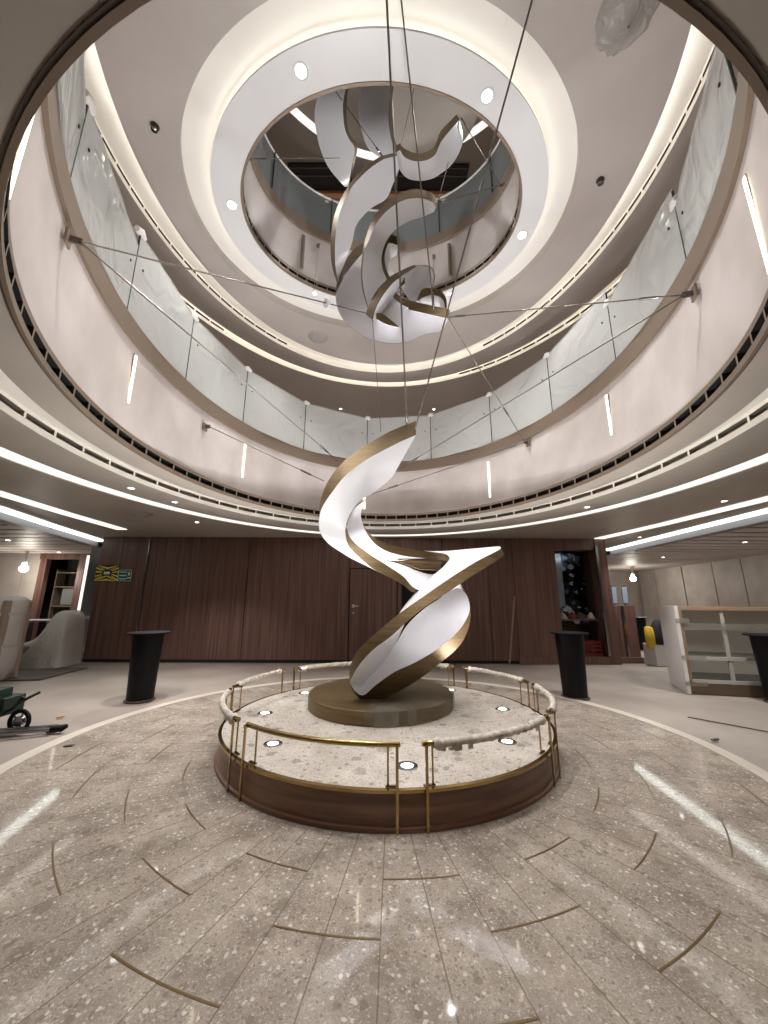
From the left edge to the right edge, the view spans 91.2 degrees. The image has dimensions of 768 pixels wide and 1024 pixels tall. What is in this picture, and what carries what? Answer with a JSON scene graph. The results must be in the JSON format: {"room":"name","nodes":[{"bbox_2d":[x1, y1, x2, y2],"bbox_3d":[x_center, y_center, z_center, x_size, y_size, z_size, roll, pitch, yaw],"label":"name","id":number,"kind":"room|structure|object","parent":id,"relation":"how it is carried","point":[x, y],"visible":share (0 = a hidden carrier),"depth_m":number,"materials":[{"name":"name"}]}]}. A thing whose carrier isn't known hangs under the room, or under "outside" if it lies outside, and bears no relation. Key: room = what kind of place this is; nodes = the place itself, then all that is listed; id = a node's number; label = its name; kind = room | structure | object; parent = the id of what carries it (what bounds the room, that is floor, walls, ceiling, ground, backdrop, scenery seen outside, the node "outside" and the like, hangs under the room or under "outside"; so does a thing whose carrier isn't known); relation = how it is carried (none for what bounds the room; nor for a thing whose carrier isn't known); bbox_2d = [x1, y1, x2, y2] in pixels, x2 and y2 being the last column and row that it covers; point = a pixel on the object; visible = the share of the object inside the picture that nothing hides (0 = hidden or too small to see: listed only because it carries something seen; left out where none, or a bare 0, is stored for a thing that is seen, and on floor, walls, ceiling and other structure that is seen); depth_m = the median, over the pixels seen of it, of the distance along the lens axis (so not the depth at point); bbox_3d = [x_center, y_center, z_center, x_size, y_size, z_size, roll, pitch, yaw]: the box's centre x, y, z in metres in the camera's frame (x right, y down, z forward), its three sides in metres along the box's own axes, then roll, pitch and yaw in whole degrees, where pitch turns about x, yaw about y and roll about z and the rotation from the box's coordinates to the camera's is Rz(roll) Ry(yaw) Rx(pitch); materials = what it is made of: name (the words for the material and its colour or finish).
{"room":"ship interior","nodes":[
{"label":"ship interior","id":0,"kind":"room"},
{"bbox_2d":[0,553,90,639],"bbox_3d":[-10.780,2.722,12.009,9.139,2.860,1.005,0,-13,0],"label":"wall","id":1,"kind":"structure","parent":0,"point":[36,584],"depth_m":11.78,"materials":[{"name":"beige"}]},
{"bbox_2d":[83,537,518,660],"bbox_3d":[-1.872,2.053,8.987,9.917,2.900,0.380,0,-13,0],"label":"wall","id":2,"kind":"structure","parent":0,"point":[217,598],"depth_m":8.82,"materials":[{"name":"brown wood"}]},
{"bbox_2d":[94,565,119,580],"bbox_3d":[-6.575,1.448,8.922,0.538,0.374,0.024,0,-13,0],"label":"sign","id":3,"kind":"object","parent":2,"relation":"attached to","point":[103,572],"visible":1,"depth_m":8.92,"materials":[{"name":"yellow"}]},
{"bbox_2d":[117,570,132,581],"bbox_3d":[-6.150,1.506,8.913,0.329,0.280,0.016,0,-13,0],"label":"exit sign","id":4,"kind":"object","parent":2,"relation":"attached to","point":[123,575],"visible":1,"depth_m":8.91,"materials":[{"name":"green"}]},
{"bbox_2d":[136,537,150,630],"bbox_3d":[-5.677,1.998,8.812,0.022,2.850,0.030,0,-13,0],"label":"trim","id":5,"kind":"structure","parent":2,"relation":"attached to","point":[150,537],"depth_m":8.86,"materials":[{"name":"wood"}]},
{"bbox_2d":[81,659,518,663],"bbox_3d":[-1.877,3.377,8.500,9.917,0.060,0.012,0,-13,0],"label":"baseboard","id":6,"kind":"structure","parent":2,"relation":"attached to","point":[83,660],"depth_m":8.49,"materials":[{"name":"black"}]},
{"bbox_2d":[348,569,396,659],"bbox_3d":[-0.251,2.378,8.724,1.101,2.100,0.137,0,-13,0],"label":"door","id":7,"kind":"structure","parent":2,"relation":"in","point":[373,594],"depth_m":8.78,"materials":[{"name":"brown wood"}]},
{"bbox_2d":[244,161,518,292],"bbox_3d":[-0.012,-4.574,5.315,3.800,0.880,2.940,0,-13,0],"label":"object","id":8,"kind":"object","parent":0,"point":[283,237],"visible":0.38,"depth_m":6.14,"materials":[{"name":"paint"}]},
{"bbox_2d":[300,234,304,268],"bbox_3d":[-1.349,-4.332,6.247,0.050,0.660,0.038,10,-17,-37],"label":"wall light","id":9,"kind":"object","parent":8,"relation":"attached to","point":[303,235],"visible":1,"depth_m":6.22,"materials":[{"name":"brown metal"}]},
{"bbox_2d":[240,81,521,299],"bbox_3d":[-0.034,-4.088,5.222,3.800,0.150,2.940,0,-13,0],"label":"trim","id":10,"kind":"structure","parent":8,"relation":"attached to","point":[265,248],"depth_m":5.18,"materials":[{"name":"brown metal"}]},
{"bbox_2d":[251,151,514,252],"bbox_3d":[-0.010,-5.105,5.418,4.000,0.200,3.100,0,-13,0],"label":"trim","id":11,"kind":"structure","parent":8,"relation":"attached to","point":[444,235],"depth_m":6.30,"materials":[{"name":"brown metal"}]},
{"bbox_2d":[254,134,510,241],"bbox_3d":[-0.009,-5.580,5.529,3.830,0.775,2.930,0,-13,0],"label":"glass balustrade","id":12,"kind":"object","parent":11,"relation":"on","point":[319,210],"visible":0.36,"depth_m":6.46,"materials":[{"name":"grey"}]},
{"bbox_2d":[447,243,451,276],"bbox_3d":[1.114,-4.290,6.384,0.050,0.660,0.038,-7,-15,29],"label":"wall light","id":13,"kind":"object","parent":8,"relation":"attached to","point":[448,244],"visible":1,"depth_m":6.37,"materials":[{"name":"brown metal"}]},
{"bbox_2d":[266,87,499,209],"bbox_3d":[0.029,-7.616,5.879,20.000,0.100,18.000,0,-13,0],"label":"ceiling","id":14,"kind":"structure","parent":0,"point":[289,138],"depth_m":7.33,"materials":[{"name":"brown paint"}]},
{"bbox_2d":[290,108,316,134],"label":"ring light","id":15,"kind":"object","parent":14,"relation":"attached to","point":[301,117],"depth_m":6.99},
{"bbox_2d":[287,163,351,190],"bbox_3d":[-1.325,-7.053,7.923,1.298,0.070,0.500,0,-13,0],"label":"ceiling panel","id":16,"kind":"object","parent":14,"relation":"attached to","point":[318,176],"visible":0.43,"depth_m":7.87,"materials":[{"name":"black"}]},
{"bbox_2d":[356,148,378,160],"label":"ring light","id":17,"kind":"object","parent":14,"relation":"attached to","point":[361,153],"depth_m":7.54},
{"bbox_2d":[315,86,462,186],"bbox_3d":[0.071,-6.230,5.972,2.281,3.288,0.577,-1,-13,5],"label":"sculpture","id":18,"kind":"object","parent":14,"relation":"hanging from","point":[335,140],"visible":0.88,"depth_m":5.69,"materials":[{"name":"white paint"}]},
{"bbox_2d":[397,163,468,190],"bbox_3d":[1.017,-7.044,7.923,1.452,0.070,0.500,0,-13,0],"label":"ceiling panel","id":19,"kind":"object","parent":14,"relation":"attached to","point":[456,174],"visible":0.52,"depth_m":7.98,"materials":[{"name":"black"}]},
{"bbox_2d":[317,191,450,198],"bbox_3d":[0.026,-6.906,8.178,4.200,0.080,0.100,0,-13,0],"label":"trim","id":20,"kind":"structure","parent":19,"relation":"attached to","point":[331,194],"depth_m":8.13,"materials":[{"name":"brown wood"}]},
{"bbox_2d":[392,86,477,152],"bbox_3d":[0.761,-7.346,6.694,2.000,0.050,2.000,0,-13,0],"label":"disc","id":21,"kind":"object","parent":14,"relation":"attached to","point":[432,112],"visible":0.38,"depth_m":6.92,"materials":[{"name":"grey"}]},
{"bbox_2d":[463,121,487,142],"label":"ring light","id":22,"kind":"object","parent":14,"relation":"attached to","point":[480,126],"depth_m":7.13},
{"bbox_2d":[0,650,767,1023],"bbox_3d":[-0.008,2.095,2.593,34.000,0.114,30.000,0,-13,0],"label":"floor","id":23,"kind":"structure","parent":0,"point":[437,958],"depth_m":1.91,"materials":[{"name":"stone"}]},
{"bbox_2d":[0,686,67,735],"bbox_3d":[-3.837,2.128,4.013,0.862,0.436,0.472,0,-13,0],"label":"machine","id":24,"kind":"object","parent":23,"relation":"on","point":[11,703],"visible":1,"depth_m":4.00,"materials":[{"name":"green metal"}]},
{"bbox_2d":[2,667,87,680],"bbox_3d":[-7.516,3.070,7.171,2.952,0.014,1.357,0,-13,0],"label":"floor mat","id":25,"kind":"object","parent":23,"relation":"on","point":[23,674],"visible":0.62,"depth_m":7.18,"materials":[{"name":"brown carpet"}]},
{"bbox_2d":[0,596,32,680],"bbox_3d":[-6.929,2.237,6.712,0.760,1.432,0.660,0,-13,0],"label":"cabinet","id":26,"kind":"object","parent":25,"relation":"on","point":[15,612],"visible":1,"depth_m":6.67,"materials":[{"name":"beige"}]},
{"bbox_2d":[19,610,84,668],"bbox_3d":[-7.289,2.704,8.091,1.251,1.143,0.900,2,-13,-6],"label":"armchair","id":27,"kind":"object","parent":23,"relation":"on","point":[60,644],"visible":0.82,"depth_m":7.81,"materials":[{"name":"white"}]},
{"bbox_2d":[46,570,76,625],"bbox_3d":[-10.063,3.027,12.069,1.034,2.300,0.350,0,-13,0],"label":"shelf unit","id":28,"kind":"object","parent":23,"relation":"on","point":[60,596],"visible":0.4,"depth_m":12.06,"materials":[{"name":"brown wood"}]},
{"bbox_2d":[77,548,101,654],"bbox_3d":[-7.607,2.262,9.626,0.365,2.700,0.070,0,-13,0],"label":"column","id":29,"kind":"structure","parent":23,"relation":"on","point":[95,556],"depth_m":9.68,"materials":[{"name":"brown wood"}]},
{"bbox_2d":[123,631,169,703],"bbox_3d":[-3.458,2.215,5.426,0.554,0.920,0.554,0,-13,0],"label":"pedestal table","id":30,"kind":"object","parent":23,"relation":"on","point":[146,646],"visible":1,"depth_m":5.30,"materials":[{"name":"black paint"}]},
{"bbox_2d":[219,688,240,792],"bbox_3d":[-1.393,1.934,3.317,0.162,0.516,1.119,6,-14,-24],"label":"guard rail","id":31,"kind":"object","parent":23,"relation":"on","point":[229,716],"visible":1,"depth_m":2.95,"materials":[{"name":"gold metal"}]},
{"bbox_2d":[231,669,286,711],"bbox_3d":[-1.468,2.188,4.425,0.141,0.523,0.984,-4,-14,18],"label":"guard rail","id":32,"kind":"object","parent":23,"relation":"on","point":[239,684],"visible":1,"depth_m":4.40,"materials":[{"name":"gold metal"}]},
{"bbox_2d":[238,722,399,834],"bbox_3d":[-0.473,1.758,2.517,1.199,0.502,0.166,-4,-14,18],"label":"guard rail","id":33,"kind":"object","parent":23,"relation":"on","point":[387,744],"visible":1,"depth_m":2.46,"materials":[{"name":"gold metal"}]},
{"bbox_2d":[292,661,351,689],"bbox_3d":[-0.728,2.394,5.283,1.146,0.515,0.168,7,-15,-28],"label":"guard rail","id":34,"kind":"object","parent":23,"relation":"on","point":[342,664],"visible":0.76,"depth_m":5.22,"materials":[{"name":"gold metal"}]},
{"bbox_2d":[0,688,767,1023],"bbox_3d":[0.046,2.288,3.667,5.690,0.006,5.688,0,-13,0],"label":"trim","id":35,"kind":"structure","parent":23,"relation":"on","point":[714,920],"depth_m":1.84,"materials":[{"name":"gold metal"}]},
{"bbox_2d":[0,677,767,781],"bbox_3d":[-0.029,2.314,3.763,6.600,0.018,6.600,0,-13,0],"label":"trim","id":36,"kind":"structure","parent":23,"relation":"attached to","point":[758,771],"depth_m":4.13,"materials":[{"name":"beige stone"}]},
{"bbox_2d":[214,684,560,833],"bbox_3d":[0.032,2.226,3.917,3.280,0.230,3.280,0,-13,0],"label":"podium","id":37,"kind":"object","parent":23,"relation":"on","point":[318,785],"visible":0.66,"depth_m":2.71,"materials":[{"name":"stone"}]},
{"bbox_2d":[263,740,282,746],"bbox_3d":[-0.919,1.920,3.108,0.156,0.013,0.156,0,-13,0],"label":"uplight","id":38,"kind":"object","parent":37,"relation":"on","point":[272,743],"visible":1,"depth_m":3.11,"materials":[{"name":"silver metal"}]},
{"bbox_2d":[308,421,503,726],"bbox_3d":[0.262,0.480,4.710,2.227,3.532,1.692,0,-13,0],"label":"sculpture","id":39,"kind":"object","parent":37,"relation":"on","point":[383,687],"visible":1,"depth_m":4.26,"materials":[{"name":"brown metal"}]},
{"bbox_2d":[399,761,417,770],"bbox_3d":[0.167,1.829,2.703,0.156,0.013,0.156,0,-13,0],"label":"uplight","id":40,"kind":"object","parent":37,"relation":"on","point":[404,765],"visible":0.91,"depth_m":2.69,"materials":[{"name":"silver metal"}]},
{"bbox_2d":[436,663,454,685],"bbox_3d":[0.469,2.430,5.415,1.106,0.516,0.160,-4,-14,16],"label":"guard rail","id":41,"kind":"object","parent":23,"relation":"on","point":[447,666],"visible":0.18,"depth_m":5.30,"materials":[{"name":"gold metal"}]},
{"bbox_2d":[421,714,555,833],"bbox_3d":[0.800,1.781,2.630,1.226,0.518,0.184,8,-15,-29],"label":"guard rail","id":42,"kind":"object","parent":23,"relation":"on","point":[454,743],"visible":1,"depth_m":2.50,"materials":[{"name":"gold metal"}]},
{"bbox_2d":[463,666,529,706],"bbox_3d":[1.394,2.267,4.709,0.156,0.520,1.079,8,-15,-29],"label":"guard rail","id":43,"kind":"object","parent":23,"relation":"on","point":[520,680],"visible":0.98,"depth_m":4.72,"materials":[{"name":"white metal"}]},
{"bbox_2d":[509,596,514,662],"bbox_3d":[2.888,2.622,8.474,0.470,1.438,0.044,12,-18,-41],"label":"wooden pole","id":44,"kind":"object","parent":23,"relation":"on","point":[510,649],"visible":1,"depth_m":8.44,"materials":[{"name":"brown wood"}]},
{"bbox_2d":[531,683,560,778],"bbox_3d":[1.555,2.006,3.580,0.160,0.516,1.092,-3,-13,14],"label":"guard rail","id":45,"kind":"object","parent":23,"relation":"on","point":[552,707],"visible":0.99,"depth_m":3.35,"materials":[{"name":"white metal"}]},
{"bbox_2d":[549,631,589,699],"bbox_3d":[2.841,2.298,5.679,0.554,0.920,0.554,0,-13,0],"label":"pedestal table","id":46,"kind":"object","parent":23,"relation":"on","point":[570,646],"visible":0.99,"depth_m":5.55,"materials":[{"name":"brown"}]},
{"bbox_2d":[613,605,644,662],"bbox_3d":[5.611,2.893,8.988,0.727,1.280,0.490,0,-13,0],"label":"cabinet","id":47,"kind":"object","parent":23,"relation":"on","point":[625,618],"visible":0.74,"depth_m":8.83,"materials":[{"name":"red wood"}]},
{"bbox_2d":[620,586,628,604],"bbox_3d":[6.065,2.111,9.491,0.139,0.475,0.085,0,-13,0],"label":"screen","id":48,"kind":"object","parent":47,"relation":"on","point":[624,594],"visible":0.88,"depth_m":9.46,"materials":[{"name":"white glass"}]},
{"bbox_2d":[636,617,647,649],"bbox_3d":[7.536,3.574,11.085,0.554,0.920,0.554,0,-13,0],"label":"pedestal table","id":49,"kind":"object","parent":23,"relation":"on","point":[641,621],"visible":0.5,"depth_m":10.94,"materials":[{"name":"brown"}]},
{"bbox_2d":[642,643,666,665],"bbox_3d":[6.228,3.198,8.450,0.500,0.448,0.400,0,-13,0],"label":"box","id":50,"kind":"object","parent":23,"relation":"on","point":[657,656],"visible":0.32,"depth_m":8.30,"materials":[{"name":"white paint"}]},
{"bbox_2d":[644,619,663,649],"bbox_3d":[6.155,2.759,8.507,0.583,0.673,0.356,0,-13,0],"label":"jacket","id":51,"kind":"object","parent":50,"relation":"on","point":[653,633],"visible":0.81,"depth_m":8.39,"materials":[{"name":"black fabric"}]},
{"bbox_2d":[658,605,767,697],"bbox_3d":[6.113,2.188,6.037,2.780,1.320,0.866,-3,-13,12],"label":"counter","id":52,"kind":"object","parent":23,"relation":"on","point":[707,652],"depth_m":6.35,"materials":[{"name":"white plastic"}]},
{"bbox_2d":[688,651,754,657],"bbox_3d":[6.159,2.314,6.003,2.672,0.020,0.757,-3,-13,12],"label":"shelf","id":53,"kind":"object","parent":52,"relation":"attached to","point":[691,654],"depth_m":6.17,"materials":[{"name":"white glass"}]},
{"bbox_2d":[690,672,760,681],"bbox_3d":[6.157,2.645,5.925,2.672,0.020,0.757,-3,-13,12],"label":"shelf","id":54,"kind":"object","parent":52,"relation":"attached to","point":[696,676],"depth_m":6.04,"materials":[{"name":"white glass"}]},
{"bbox_2d":[742,633,767,702],"bbox_3d":[5.611,2.243,5.397,0.554,0.920,0.554,0,-13,0],"label":"pedestal table","id":55,"kind":"object","parent":23,"relation":"on","point":[759,641],"visible":1,"depth_m":5.40,"materials":[{"name":"brown"}]},
{"bbox_3d":[-8.613,3.377,8.652,3.000,0.080,0.500,0,-13,0],"label":"trim","id":56,"kind":"structure","parent":23,"relation":"on","visible":0},
{"bbox_2d":[24,619,50,642],"bbox_3d":[-7.998,2.999,8.843,1.046,0.907,0.300,0,-13,0],"label":"table","id":57,"kind":"object","parent":56,"relation":"on","point":[31,621],"visible":0.24,"depth_m":8.90,"materials":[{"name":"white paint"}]},
{"bbox_2d":[0,0,767,553],"bbox_3d":[0.002,-0.540,4.232,48.649,0.050,44.710,0,-13,0],"label":"ceiling","id":58,"kind":"structure","parent":0,"point":[31,31],"depth_m":4.54,"materials":[{"name":"paint"}]},
{"bbox_2d":[0,523,102,553],"bbox_3d":[-9.498,-0.006,6.276,7.203,0.085,11.650,0,-13,0],"label":"ceiling slats","id":59,"kind":"structure","parent":58,"relation":"attached to","point":[23,540],"depth_m":9.71,"materials":[{"name":"brown"}]},
{"bbox_2d":[18,551,28,571],"bbox_3d":[-10.454,1.443,10.949,0.220,0.616,0.220,0,-13,0],"label":"bulb","id":60,"kind":"object","parent":59,"relation":"hanging from","point":[23,568],"visible":1,"depth_m":10.89,"materials":[{"name":"glass"}]},
{"bbox_2d":[0,512,97,545],"bbox_3d":[-6.703,-0.041,6.048,0.426,0.130,7.924,3,-13,-11],"label":"trim","id":61,"kind":"structure","parent":59,"relation":"attached to","point":[7,519],"depth_m":7.68,"materials":[{"name":"grey"}]},
{"bbox_2d":[0,506,102,541],"bbox_3d":[-6.453,-0.105,6.063,0.426,0.020,7.924,3,-13,-11],"label":"recessed light","id":62,"kind":"object","parent":58,"relation":"in","point":[2,509],"visible":0.93,"depth_m":7.45,"materials":[{"name":"plastic"}]},
{"bbox_2d":[0,491,126,529],"bbox_3d":[-5.424,-0.304,5.190,0.311,0.020,6.038,1,-13,-5],"label":"recessed light","id":63,"kind":"object","parent":58,"relation":"in","point":[2,494],"visible":1,"depth_m":6.31,"materials":[{"name":"plastic"}]},
{"bbox_2d":[125,510,152,517],"bbox_3d":[-4.283,0.060,6.573,0.443,0.090,0.457,12,-17,-41],"label":"ceiling fixture","id":64,"kind":"object","parent":58,"relation":"attached to","point":[136,513],"visible":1,"depth_m":6.48,"materials":[{"name":"silver metal"}]},
{"bbox_2d":[0,447,320,533],"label":"ring light","id":65,"kind":"object","parent":58,"relation":"attached to","point":[13,456],"depth_m":5.08,"materials":[{"name":"plastic"}]},
{"bbox_2d":[370,453,767,535],"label":"ring light","id":66,"kind":"object","parent":58,"relation":"attached to","point":[764,458],"depth_m":5.36,"materials":[{"name":"plastic"}]},
{"bbox_2d":[594,496,767,538],"bbox_3d":[5.482,-0.100,5.886,0.404,0.020,6.640,1,-13,-3],"label":"recessed light","id":67,"kind":"object","parent":58,"relation":"in","point":[762,499],"visible":1,"depth_m":6.61,"materials":[{"name":"plastic"}]},
{"bbox_2d":[606,524,767,571],"bbox_3d":[9.398,0.831,9.559,5.204,0.085,18.694,0,-13,3],"label":"ceiling","id":68,"kind":"structure","parent":58,"relation":"attached to","point":[728,545],"depth_m":10.78,"materials":[{"name":"brown"}]},
{"bbox_2d":[606,508,767,550],"bbox_3d":[6.307,0.048,6.510,0.354,0.020,9.742,-1,-13,4],"label":"recessed light","id":69,"kind":"object","parent":58,"relation":"in","point":[763,511],"visible":0.89,"depth_m":7.61,"materials":[{"name":"plastic"}]},
{"bbox_2d":[0,369,767,528],"bbox_3d":[0.032,-0.593,4.224,6.634,0.150,7.980,0,-13,0],"label":"cove","id":70,"kind":"object","parent":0,"point":[14,402],"visible":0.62,"depth_m":4.29,"materials":[{"name":"white paint"}]},
{"bbox_2d":[10,94,767,513],"bbox_3d":[0.064,-1.133,4.217,5.300,0.940,6.920,0,-13,0],"label":"wall","id":71,"kind":"structure","parent":0,"point":[60,293],"depth_m":3.50,"materials":[{"name":"paint"}]},
{"bbox_2d":[10,117,33,197],"bbox_3d":[-1.752,-1.724,1.799,0.029,0.680,0.036,11,-17,-38],"label":"wall light","id":72,"kind":"object","parent":71,"relation":"attached to","point":[25,137],"visible":0.19,"depth_m":1.79,"materials":[{"name":"paint"}]},
{"bbox_2d":[63,226,82,249],"bbox_3d":[-2.129,-1.870,2.584,0.089,0.110,0.090,6,-14,-24],"label":"anchor","id":73,"kind":"object","parent":71,"relation":"attached to","point":[68,239],"visible":1,"depth_m":2.57,"materials":[{"name":"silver metal"}]},
{"bbox_2d":[82,243,337,460],"bbox_3d":[-1.357,-1.273,3.800,0.026,0.619,3.012,-7,-15,29],"label":"cable","id":74,"kind":"object","parent":73,"relation":"attached to","point":[85,246],"visible":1,"depth_m":3.28,"materials":[{"name":"grey metal"}]},
{"bbox_2d":[83,242,365,312],"bbox_3d":[-1.161,-2.158,3.611,2.636,1.046,0.100,13,-18,-43],"label":"cable","id":75,"kind":"object","parent":73,"relation":"attached to","point":[326,303],"visible":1,"depth_m":3.32,"materials":[{"name":"grey metal"}]},
{"bbox_2d":[128,354,136,401],"bbox_3d":[-2.540,-1.271,3.759,0.029,0.680,0.036,2,-13,-6],"label":"wall light","id":76,"kind":"object","parent":71,"relation":"attached to","point":[134,360],"visible":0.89,"depth_m":3.78,"materials":[{"name":"paint"}]},
{"bbox_2d":[202,422,210,431],"bbox_3d":[-2.422,-1.168,5.151,0.089,0.110,0.090,-2,-13,11],"label":"anchor","id":77,"kind":"object","parent":71,"relation":"attached to","point":[205,426],"visible":1,"depth_m":5.14,"materials":[{"name":"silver metal"}]},
{"bbox_2d":[210,427,323,480],"bbox_3d":[-1.588,-0.787,5.022,1.621,0.807,0.026,0,-13,2],"label":"cable","id":78,"kind":"object","parent":77,"relation":"attached to","point":[210,427],"visible":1,"depth_m":5.00,"materials":[{"name":"grey metal"}]},
{"bbox_2d":[0,0,767,521],"bbox_3d":[0.055,-0.609,4.090,5.439,0.149,7.077,0,-13,0],"label":"trim","id":79,"kind":"structure","parent":71,"relation":"attached to","point":[697,13],"depth_m":2.19,"materials":[{"name":"brown metal"}]},
{"bbox_2d":[41,72,754,471],"bbox_3d":[0.067,-1.686,4.356,5.500,0.200,7.040,0,-13,0],"label":"trim","id":80,"kind":"structure","parent":71,"relation":"attached to","point":[744,101],"depth_m":3.39,"materials":[{"name":"brown metal"}]},
{"bbox_2d":[58,46,736,460],"bbox_3d":[0.051,-2.290,4.462,5.402,1.023,6.807,-1,-13,6],"label":"glass balustrade","id":81,"kind":"object","parent":80,"relation":"on","point":[664,249],"visible":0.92,"depth_m":4.39,"materials":[{"name":"white"}]},
{"bbox_2d":[524,439,530,446],"bbox_3d":[2.274,-1.109,6.005,0.089,0.110,0.090,6,-14,-24],"label":"anchor","id":82,"kind":"object","parent":71,"relation":"attached to","point":[527,442],"visible":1,"depth_m":6.00,"materials":[{"name":"brown metal"}]},
{"bbox_2d":[372,442,523,493],"bbox_3d":[1.045,-0.673,5.447,2.556,1.122,0.026,5,-14,-19],"label":"cable","id":83,"kind":"object","parent":82,"relation":"attached to","point":[523,442],"visible":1,"depth_m":5.34,"materials":[{"name":"grey metal"}]},
{"bbox_2d":[449,319,524,441],"bbox_3d":[1.525,-1.748,5.317,0.026,0.940,2.166,-11,-17,41],"label":"cable","id":84,"kind":"object","parent":82,"relation":"attached to","point":[506,412],"visible":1,"depth_m":5.20,"materials":[{"name":"grey metal"}]},
{"bbox_2d":[605,394,611,434],"bbox_3d":[2.688,-1.087,4.460,0.029,0.680,0.036,1,-13,-3],"label":"wall light","id":85,"kind":"object","parent":71,"relation":"attached to","point":[606,395],"visible":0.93,"depth_m":4.48,"materials":[{"name":"paint"}]},
{"bbox_2d":[681,283,698,302],"bbox_3d":[2.436,-1.742,3.004,0.089,0.110,0.090,-4,-14,18],"label":"anchor","id":86,"kind":"object","parent":71,"relation":"attached to","point":[693,293],"visible":1,"depth_m":2.99,"materials":[{"name":"brown metal"}]},
{"bbox_2d":[396,296,681,470],"bbox_3d":[1.284,-1.142,4.004,3.146,0.736,0.026,-12,-18,43],"label":"cable","id":87,"kind":"object","parent":86,"relation":"attached to","point":[416,458],"visible":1,"depth_m":3.67,"materials":[{"name":"grey metal"}]},
{"bbox_2d":[449,294,681,317],"bbox_3d":[1.606,-2.076,3.831,2.164,1.031,0.026,-11,-17,41],"label":"cable","id":88,"kind":"object","parent":86,"relation":"attached to","point":[650,297],"visible":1,"depth_m":3.53,"materials":[{"name":"grey metal"}]},
{"bbox_2d":[742,174,767,272],"bbox_3d":[2.117,-1.634,2.122,0.029,0.680,0.036,-8,-15,31],"label":"wall light","id":89,"kind":"object","parent":71,"relation":"attached to","point":[745,179],"visible":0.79,"depth_m":2.13,"materials":[{"name":"paint"}]},
{"bbox_2d":[56,0,738,461],"bbox_3d":[0.016,-4.134,5.069,48.000,0.150,44.000,0,-13,0],"label":"ceiling","id":90,"kind":"structure","parent":0,"point":[151,60],"depth_m":4.36,"materials":[{"name":"paint"}]},
{"bbox_2d":[293,60,308,80],"bbox_3d":[-0.823,-4.370,3.725,0.150,0.006,0.150,0,-13,0],"label":"recessed light","id":91,"kind":"object","parent":90,"relation":"in","point":[300,69],"visible":1,"depth_m":3.72,"materials":[{"name":"white paint"}]},
{"bbox_2d":[308,330,327,343],"bbox_3d":[-1.318,-3.480,7.502,0.400,0.030,0.400,0,-13,0],"label":"ceiling speaker","id":92,"kind":"object","parent":90,"relation":"attached to","point":[316,336],"visible":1,"depth_m":7.47,"materials":[{"name":"grey"}]},
{"bbox_2d":[331,153,449,343],"bbox_3d":[0.053,-4.006,5.332,1.660,3.850,0.732,0,-13,0],"label":"sculpture","id":93,"kind":"object","parent":90,"relation":"hanging from","point":[361,285],"visible":0.95,"depth_m":5.19,"materials":[{"name":"white paint"}]},
{"bbox_2d":[386,0,407,425],"bbox_3d":[0.159,-2.832,4.072,0.040,2.831,2.704,-1,-13,7],"label":"cable","id":94,"kind":"object","parent":90,"relation":"hanging from","point":[387,13],"visible":1,"depth_m":3.83,"materials":[{"name":"grey metal"}]},
{"bbox_2d":[400,0,434,310],"bbox_3d":[0.363,-3.489,3.856,0.030,1.645,2.027,-3,-14,14],"label":"cable","id":95,"kind":"object","parent":90,"relation":"hanging from","point":[432,295],"visible":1,"depth_m":3.75,"materials":[{"name":"grey metal"}]},
{"bbox_2d":[415,0,532,428],"bbox_3d":[0.857,-2.801,4.064,0.019,2.888,2.826,4,-14,-18],"label":"cable","id":96,"kind":"object","parent":90,"relation":"hanging from","point":[531,2],"visible":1,"depth_m":3.80,"materials":[{"name":"grey metal"}]},
{"bbox_2d":[480,86,493,104],"bbox_3d":[1.070,-4.320,3.905,0.150,0.006,0.150,0,-13,0],"label":"recessed light","id":97,"kind":"object","parent":90,"relation":"in","point":[487,94],"visible":1,"depth_m":3.90,"materials":[{"name":"white paint"}]},
{"bbox_2d":[595,0,660,56],"bbox_3d":[2.150,-4.362,3.337,0.494,0.175,0.497,8,-15,-31],"label":"cover","id":98,"kind":"object","parent":90,"relation":"attached to","point":[619,23],"visible":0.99,"depth_m":3.34,"materials":[{"name":"grey"}]},
{"bbox_2d":[511,538,621,663],"bbox_3d":[4.208,2.081,9.006,2.294,2.860,0.520,0,-13,0],"label":"wall","id":99,"kind":"structure","parent":0,"point":[538,612],"depth_m":8.82,"materials":[{"name":"red wood"}]},
{"bbox_2d":[584,640,602,655],"bbox_3d":[4.709,3.167,8.785,0.620,0.312,0.316,0,-13,0],"label":"crate","id":100,"kind":"object","parent":99,"relation":"on","point":[590,645],"visible":0.51,"depth_m":8.64,"materials":[{"name":"red plastic"}]},
{"bbox_2d":[594,545,610,655],"bbox_3d":[5.081,2.023,8.743,0.050,2.500,0.040,0,-13,0],"label":"trim","id":101,"kind":"structure","parent":99,"relation":"attached to","point":[595,546],"depth_m":8.72,"materials":[{"name":"brown wood"}]},
{"bbox_2d":[555,551,600,652],"bbox_3d":[4.593,2.155,9.318,1.275,2.860,0.520,0,-13,0],"label":"wall","id":102,"kind":"structure","parent":0,"point":[592,628],"depth_m":9.30,"materials":[{"name":"brown"}]},
{"bbox_2d":[555,552,589,623],"bbox_3d":[4.578,1.853,9.301,0.827,1.750,0.090,0,-13,0],"label":"mosaic panel","id":103,"kind":"object","parent":102,"relation":"attached to","point":[569,565],"visible":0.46,"depth_m":9.31,"materials":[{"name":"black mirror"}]},
{"bbox_2d":[609,553,767,625],"bbox_3d":[9.494,1.674,7.037,6.000,2.800,22.450,0,-13,0],"label":"wall","id":104,"kind":"structure","parent":0,"point":[739,582],"depth_m":14.13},
{"bbox_2d":[610,513,767,554],"bbox_3d":[6.567,0.115,6.495,0.334,0.130,9.742,-1,-13,4],"label":"trim","id":105,"kind":"structure","parent":104,"relation":"attached to","point":[762,519],"depth_m":7.83,"materials":[{"name":"grey"}]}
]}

